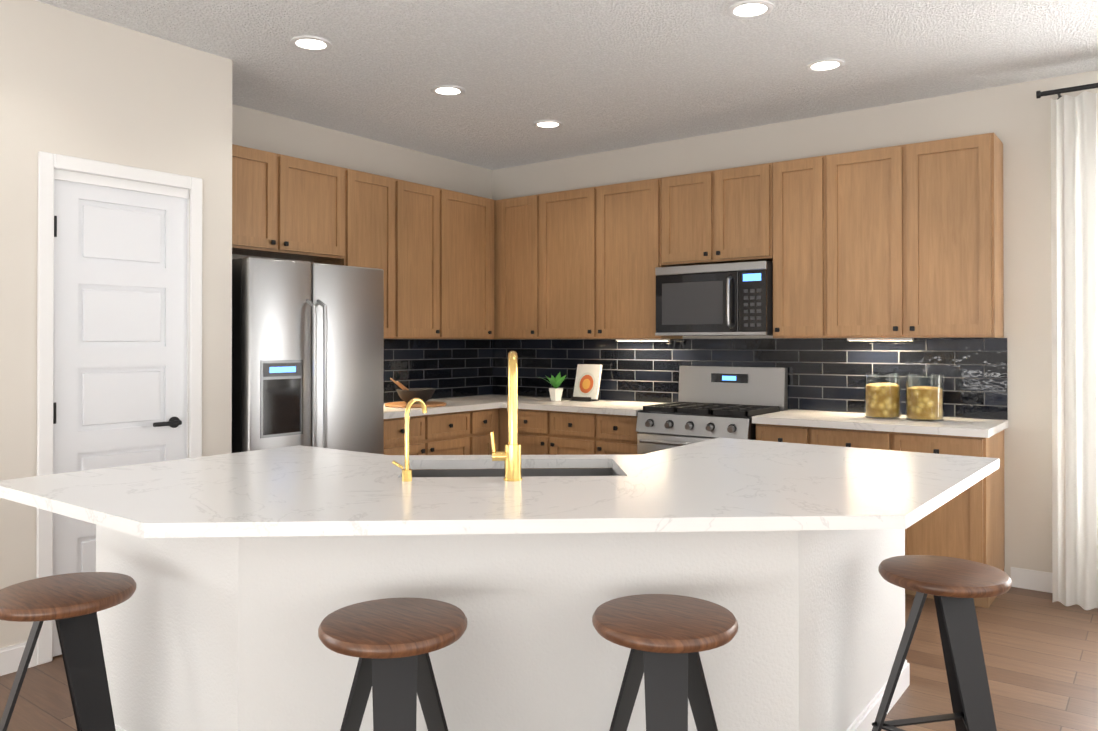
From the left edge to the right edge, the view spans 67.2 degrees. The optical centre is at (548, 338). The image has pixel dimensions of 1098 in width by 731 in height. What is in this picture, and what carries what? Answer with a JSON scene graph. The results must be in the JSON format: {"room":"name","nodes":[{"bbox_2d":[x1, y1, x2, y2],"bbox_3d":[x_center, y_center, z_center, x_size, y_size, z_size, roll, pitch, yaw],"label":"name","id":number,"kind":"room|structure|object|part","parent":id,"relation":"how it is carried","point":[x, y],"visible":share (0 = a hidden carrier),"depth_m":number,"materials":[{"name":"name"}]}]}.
{"room":"kitchen","nodes":[
{"label":"kitchen","id":0,"kind":"room"},
{"bbox_2d":[0,0,23,647],"bbox_3d":[-3.109,-0.021,4.034,2.200,2.790,0.120,0,0,37],"label":"wall","id":1,"kind":"structure","parent":0,"point":[11,11],"depth_m":3.40,"materials":[{"name":"white paint"}]},
{"bbox_2d":[24,0,231,641],"bbox_3d":[-1.941,-0.022,3.857,0.120,2.790,0.940,0,0,37],"label":"wall","id":2,"kind":"structure","parent":0,"point":[73,84],"depth_m":3.80,"materials":[{"name":"white paint"}]},
{"bbox_2d":[36,151,201,664],"bbox_3d":[-1.974,0.294,3.796,0.138,2.157,0.734,0,0,37],"label":"door frame","id":3,"kind":"structure","parent":2,"relation":"attached to","point":[50,165],"depth_m":3.54,"materials":[{"name":"white wood"}]},
{"bbox_2d":[53,179,186,656],"bbox_3d":[-1.935,0.325,3.769,0.091,2.080,0.606,0,0,37],"label":"pantry door","id":4,"kind":"structure","parent":2,"relation":"in","point":[120,336],"depth_m":3.75,"materials":[{"name":"white wood"}]},
{"bbox_2d":[232,104,491,402],"bbox_3d":[-1.333,-0.011,5.833,0.120,2.790,2.950,0,0,37],"label":"wall","id":5,"kind":"structure","parent":0,"point":[263,131],"depth_m":5.69,"materials":[{"name":"white paint"}]},
{"bbox_2d":[232,144,344,261],"bbox_3d":[-1.709,-0.796,4.938,0.353,0.580,0.998,0,0,37],"label":"upper cabinet","id":6,"kind":"object","parent":5,"relation":"attached to","point":[287,207],"visible":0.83,"depth_m":4.90,"materials":[{"name":"brown wood"}]},
{"bbox_2d":[314,168,439,338],"bbox_3d":[-1.154,-0.539,5.676,0.353,1.085,0.848,0,0,37],"label":"upper cabinet","id":7,"kind":"object","parent":5,"relation":"attached to","point":[392,228],"visible":0.62,"depth_m":5.61,"materials":[{"name":"brown wood"}]},
{"bbox_2d":[384,339,492,402],"bbox_3d":[-1.028,0.236,6.127,0.008,0.457,1.865,0,0,37],"label":"tile backsplash","id":8,"kind":"structure","parent":5,"relation":"attached to","point":[448,368],"depth_m":6.37,"materials":[{"name":"black tile"}]},
{"bbox_2d":[438,188,493,338],"bbox_3d":[-0.714,-0.535,6.263,0.353,1.085,0.615,0,0,37],"label":"upper cabinet","id":9,"kind":"object","parent":5,"relation":"attached to","point":[466,266],"visible":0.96,"depth_m":6.16,"materials":[{"name":"brown wood"}]},
{"bbox_2d":[0,587,1097,730],"bbox_3d":[-0.614,1.410,1.602,9.340,0.100,8.840,0,0,37],"label":"floor","id":10,"kind":"structure","parent":0,"point":[1040,650],"depth_m":3.35,"materials":[{"name":"brown wood"}]},
{"bbox_2d":[0,572,135,730],"bbox_3d":[-1.337,1.028,2.262,0.428,0.668,0.441,0,0,37],"label":"stool","id":11,"kind":"object","parent":10,"relation":"on","point":[71,604],"visible":1,"depth_m":2.24,"materials":[{"name":"brown wood"}]},
{"bbox_2d":[232,257,383,453],"bbox_3d":[-1.530,0.483,4.761,0.842,1.790,0.904,0,0,37],"label":"refrigerator","id":12,"kind":"object","parent":10,"relation":"on","point":[307,353],"visible":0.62,"depth_m":4.45,"materials":[{"name":"silver metal"}]},
{"bbox_2d":[318,598,466,730],"bbox_3d":[-0.381,1.027,2.078,0.442,0.668,0.426,0,0,37],"label":"stool","id":13,"kind":"object","parent":10,"relation":"on","point":[391,643],"visible":1,"depth_m":1.98,"materials":[{"name":"brown wood"}]},
{"bbox_2d":[383,408,498,469],"bbox_3d":[-0.962,0.944,5.699,0.623,0.879,1.266,0,0,37],"label":"base cabinet","id":14,"kind":"object","parent":10,"relation":"on","point":[462,433],"visible":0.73,"depth_m":5.58,"materials":[{"name":"brown wood"}]},
{"bbox_2d":[384,395,542,418],"bbox_3d":[-0.767,0.485,5.929,0.660,0.040,1.865,0,0,37],"label":"countertop","id":15,"kind":"structure","parent":14,"relation":"on","point":[483,402],"depth_m":5.78,"materials":[{"name":"white stone"}]},
{"bbox_2d":[385,401,446,407],"bbox_3d":[-0.912,0.454,5.658,0.420,0.016,0.420,0,0,37],"label":"serving board","id":16,"kind":"object","parent":15,"relation":"on","point":[403,404],"visible":0.85,"depth_m":5.54,"materials":[{"name":"brown wood"}]},
{"bbox_2d":[390,378,435,402],"bbox_3d":[-0.943,0.356,5.651,0.270,0.180,0.359,0,0,37],"label":"bowl","id":17,"kind":"object","parent":16,"relation":"on","point":[406,395],"visible":0.81,"depth_m":5.59,"materials":[{"name":"grey"}]},
{"bbox_2d":[96,527,909,730],"bbox_3d":[-0.064,0.926,3.030,2.096,0.885,2.165,0,0,37],"label":"kitchen island","id":18,"kind":"object","parent":10,"relation":"on","point":[248,571],"depth_m":2.33,"materials":[{"name":"white paint"}]},
{"bbox_2d":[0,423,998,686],"bbox_3d":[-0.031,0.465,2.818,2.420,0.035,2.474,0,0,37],"label":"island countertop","id":19,"kind":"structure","parent":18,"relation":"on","point":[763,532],"depth_m":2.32,"materials":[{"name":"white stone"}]},
{"bbox_2d":[412,468,617,476],"bbox_3d":[-0.125,0.583,2.859,0.842,0.197,0.798,0,0,37],"label":"sink","id":20,"kind":"object","parent":19,"relation":"in","point":[437,472],"depth_m":3.06,"materials":[{"name":"silver metal"}]},
{"bbox_3d":[-0.064,1.318,3.028,2.096,0.100,2.166,0,0,37],"label":"baseboard","id":21,"kind":"part","parent":18,"relation":"part of","materials":[{"name":"white paint"}]},
{"bbox_2d":[498,408,507,450],"bbox_3d":[-0.364,0.948,6.416,0.717,0.880,0.600,0,0,37],"label":"base cabinet","id":22,"kind":"object","parent":10,"relation":"on","point":[503,415],"depth_m":6.05,"materials":[{"name":"brown wood"}]},
{"bbox_2d":[518,409,605,468],"bbox_3d":[0.211,0.946,5.984,0.836,0.880,0.600,0,0,37],"label":"base cabinet","id":23,"kind":"object","parent":10,"relation":"on","point":[542,432],"depth_m":5.72,"materials":[{"name":"brown wood"}]},
{"bbox_2d":[606,414,638,454],"bbox_3d":[0.598,0.944,5.694,0.408,0.880,0.600,0,0,37],"label":"base cabinet","id":24,"kind":"object","parent":10,"relation":"on","point":[621,433],"depth_m":5.42,"materials":[{"name":"brown wood"}]},
{"bbox_2d":[505,397,663,415],"bbox_3d":[0.309,0.485,5.893,1.105,0.040,0.632,0,0,37],"label":"countertop","id":25,"kind":"structure","parent":24,"relation":"on","point":[628,408],"depth_m":5.75,"materials":[{"name":"white stone"}]},
{"bbox_2d":[537,372,565,400],"bbox_3d":[0.042,0.359,6.121,0.223,0.213,0.293,0,0,37],"label":"potted plant","id":26,"kind":"object","parent":25,"relation":"on","point":[556,391],"visible":1,"depth_m":6.08,"materials":[{"name":"green plant"}]},
{"bbox_2d":[571,364,601,400],"bbox_3d":[0.275,0.331,6.158,0.210,0.268,0.131,0,0,37],"label":"cookbook","id":27,"kind":"object","parent":25,"relation":"on","point":[587,382],"visible":1,"depth_m":6.16,"materials":[{"name":"white paper"}]},
{"bbox_2d":[592,594,737,730],"bbox_3d":[0.268,1.027,2.096,0.421,0.668,0.450,0,0,37],"label":"stool","id":28,"kind":"object","parent":10,"relation":"on","point":[666,638],"visible":1,"depth_m":2.01,"materials":[{"name":"brown wood"}]},
{"bbox_2d":[636,366,787,453],"bbox_3d":[1.030,0.786,5.279,0.756,1.190,0.692,0,0,37],"label":"range","id":29,"kind":"object","parent":10,"relation":"on","point":[713,402],"visible":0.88,"depth_m":5.28,"materials":[{"name":"silver metal"}]},
{"bbox_2d":[756,424,1004,607],"bbox_3d":[1.867,0.939,4.726,1.218,0.879,0.623,0,0,37],"label":"base cabinet","id":30,"kind":"object","parent":10,"relation":"on","point":[968,523],"visible":0.31,"depth_m":4.30,"materials":[{"name":"brown wood"}]},
{"bbox_2d":[752,409,1007,437],"bbox_3d":[1.873,0.478,4.719,1.238,0.040,0.632,0,0,37],"label":"countertop","id":31,"kind":"structure","parent":30,"relation":"on","point":[972,427],"depth_m":4.52,"materials":[{"name":"white stone"}]},
{"bbox_2d":[864,372,900,418],"bbox_3d":[1.917,0.329,4.748,0.200,0.257,0.200,0,0,37],"label":"glass jar","id":32,"kind":"object","parent":31,"relation":"on","point":[865,401],"visible":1,"depth_m":4.73,"materials":[{"name":"clear glass"}]},
{"bbox_2d":[866,383,899,416],"bbox_3d":[1.917,0.352,4.747,0.180,0.192,0.180,0,0,37],"label":"filling","id":33,"kind":"object","parent":32,"relation":"in","point":[881,395],"visible":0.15,"depth_m":4.67,"materials":[{"name":"yellow food"}]},
{"bbox_2d":[905,373,943,420],"bbox_3d":[2.097,0.328,4.613,0.200,0.257,0.200,0,0,37],"label":"glass jar","id":34,"kind":"object","parent":31,"relation":"on","point":[932,376],"visible":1,"depth_m":4.59,"materials":[{"name":"clear glass"}]},
{"bbox_2d":[907,386,942,419],"bbox_3d":[2.097,0.357,4.612,0.180,0.180,0.180,0,0,37],"label":"filling","id":35,"kind":"object","parent":34,"relation":"in","point":[922,397],"visible":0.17,"depth_m":4.54,"materials":[{"name":"yellow food"}]},
{"bbox_2d":[872,555,1011,730],"bbox_3d":[1.194,1.029,2.523,0.444,0.668,0.424,0,0,37],"label":"stool","id":36,"kind":"object","parent":10,"relation":"on","point":[954,586],"visible":1,"depth_m":2.42,"materials":[{"name":"brown wood"}]},
{"bbox_2d":[35,0,1097,169],"bbox_3d":[-0.614,-1.480,1.619,9.340,0.100,8.840,0,0,37],"label":"ceiling","id":37,"kind":"structure","parent":0,"point":[595,76],"depth_m":4.20,"materials":[{"name":"white paint"}]},
{"bbox_2d":[290,36,331,51],"bbox_3d":[-1.141,-1.410,3.965,0.196,0.011,0.196,0,0,37],"label":"recessed light","id":38,"kind":"object","parent":37,"relation":"in","point":[313,43],"visible":0.96,"depth_m":3.96,"materials":[{"name":"white"}]},
{"bbox_2d":[431,85,464,96],"bbox_3d":[-0.575,-1.406,4.703,0.196,0.011,0.196,0,0,37],"label":"recessed light","id":39,"kind":"object","parent":37,"relation":"in","point":[447,90],"visible":1,"depth_m":4.70,"materials":[{"name":"white"}]},
{"bbox_2d":[533,120,562,128],"bbox_3d":[-0.007,-1.401,5.426,0.196,0.011,0.196,0,0,37],"label":"recessed light","id":40,"kind":"object","parent":37,"relation":"in","point":[547,124],"visible":1,"depth_m":5.43,"materials":[{"name":"white"}]},
{"bbox_2d":[727,0,773,18],"bbox_3d":[0.867,-1.412,3.558,0.196,0.011,0.196,0,0,37],"label":"recessed light","id":41,"kind":"object","parent":37,"relation":"in","point":[749,9],"visible":0.98,"depth_m":3.55,"materials":[{"name":"white"}]},
{"bbox_2d":[806,58,844,71],"bbox_3d":[1.429,-1.408,4.274,0.196,0.011,0.196,0,0,37],"label":"recessed light","id":42,"kind":"object","parent":37,"relation":"in","point":[826,65],"visible":1,"depth_m":4.26,"materials":[{"name":"white"}]},
{"bbox_2d":[492,70,1097,577],"bbox_3d":[2.603,-0.017,4.647,7.840,2.790,0.120,0,0,37],"label":"wall","id":43,"kind":"structure","parent":0,"point":[1016,118],"depth_m":4.61,"materials":[{"name":"white paint"}]},
{"bbox_2d":[494,194,539,338],"bbox_3d":[-0.283,-0.534,6.517,0.735,1.085,0.353,0,0,37],"label":"upper cabinet","id":44,"kind":"object","parent":43,"relation":"attached to","point":[516,267],"visible":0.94,"depth_m":6.31,"materials":[{"name":"brown wood"}]},
{"bbox_2d":[540,178,682,338],"bbox_3d":[0.424,-0.537,5.987,1.028,1.085,0.353,0,0,37],"label":"upper cabinet","id":45,"kind":"object","parent":43,"relation":"attached to","point":[600,254],"visible":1,"depth_m":5.84,"materials":[{"name":"brown wood"}]},
{"bbox_2d":[616,339,669,340],"bbox_3d":[0.664,0.014,5.878,0.420,0.016,0.040,0,0,37],"label":"under-cabinet light","id":46,"kind":"object","parent":45,"relation":"attached to","point":[642,339],"visible":1,"depth_m":5.85,"materials":[{"name":"white plastic"}]},
{"bbox_2d":[661,163,772,265],"bbox_3d":[1.148,-0.788,5.445,0.778,0.590,0.353,0,0,37],"label":"upper cabinet","id":47,"kind":"object","parent":43,"relation":"attached to","point":[718,216],"visible":0.98,"depth_m":5.30,"materials":[{"name":"brown wood"}]},
{"bbox_2d":[655,261,772,335],"bbox_3d":[1.117,-0.244,5.402,0.768,0.452,0.452,0,0,37],"label":"microwave","id":48,"kind":"object","parent":47,"relation":"attached to","point":[728,299],"visible":1,"depth_m":5.23,"materials":[{"name":"grey metal"}]},
{"bbox_2d":[493,338,1007,419],"bbox_3d":[1.043,0.234,5.733,3.775,0.457,0.008,0,0,37],"label":"tile backsplash","id":49,"kind":"structure","parent":43,"relation":"attached to","point":[825,374],"depth_m":5.30,"materials":[{"name":"black tile"}]},
{"bbox_2d":[773,155,825,337],"bbox_3d":[1.592,-0.542,5.110,0.328,1.085,0.353,0,0,37],"label":"upper cabinet","id":50,"kind":"object","parent":43,"relation":"attached to","point":[799,248],"visible":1,"depth_m":4.99,"materials":[{"name":"brown wood"}]},
{"bbox_2d":[826,132,1003,337],"bbox_3d":[2.079,-0.544,4.744,0.888,1.085,0.353,0,0,37],"label":"upper cabinet","id":51,"kind":"object","parent":43,"relation":"attached to","point":[914,240],"visible":1,"depth_m":4.59,"materials":[{"name":"brown wood"}]},
{"bbox_2d":[847,338,913,340],"bbox_3d":[1.963,0.008,4.902,0.370,0.016,0.040,0,0,37],"label":"under-cabinet light","id":52,"kind":"object","parent":51,"relation":"attached to","point":[880,339],"visible":1,"depth_m":4.88,"materials":[{"name":"white plastic"}]},
{"bbox_2d":[1011,567,1051,592],"bbox_3d":[4.066,1.317,3.457,3.760,0.107,0.014,0,0,37],"label":"baseboard","id":53,"kind":"structure","parent":43,"relation":"attached to","point":[1020,578],"depth_m":4.52,"materials":[{"name":"white paint"}]},
{"bbox_2d":[1036,83,1097,98],"bbox_3d":[3.439,-1.282,3.807,2.045,0.050,0.226,0,0,37],"label":"curtain rod","id":54,"kind":"object","parent":43,"relation":"attached to","point":[1040,94],"visible":0.71,"depth_m":4.26,"materials":[{"name":"black metal"}]},
{"bbox_2d":[1051,91,1097,609],"bbox_3d":[3.220,0.060,3.828,1.530,2.614,0.090,0,0,37],"label":"curtain","id":55,"kind":"object","parent":54,"relation":"hanging from","point":[1074,214],"visible":0.96,"depth_m":4.23,"materials":[{"name":"fabric"}]}
]}

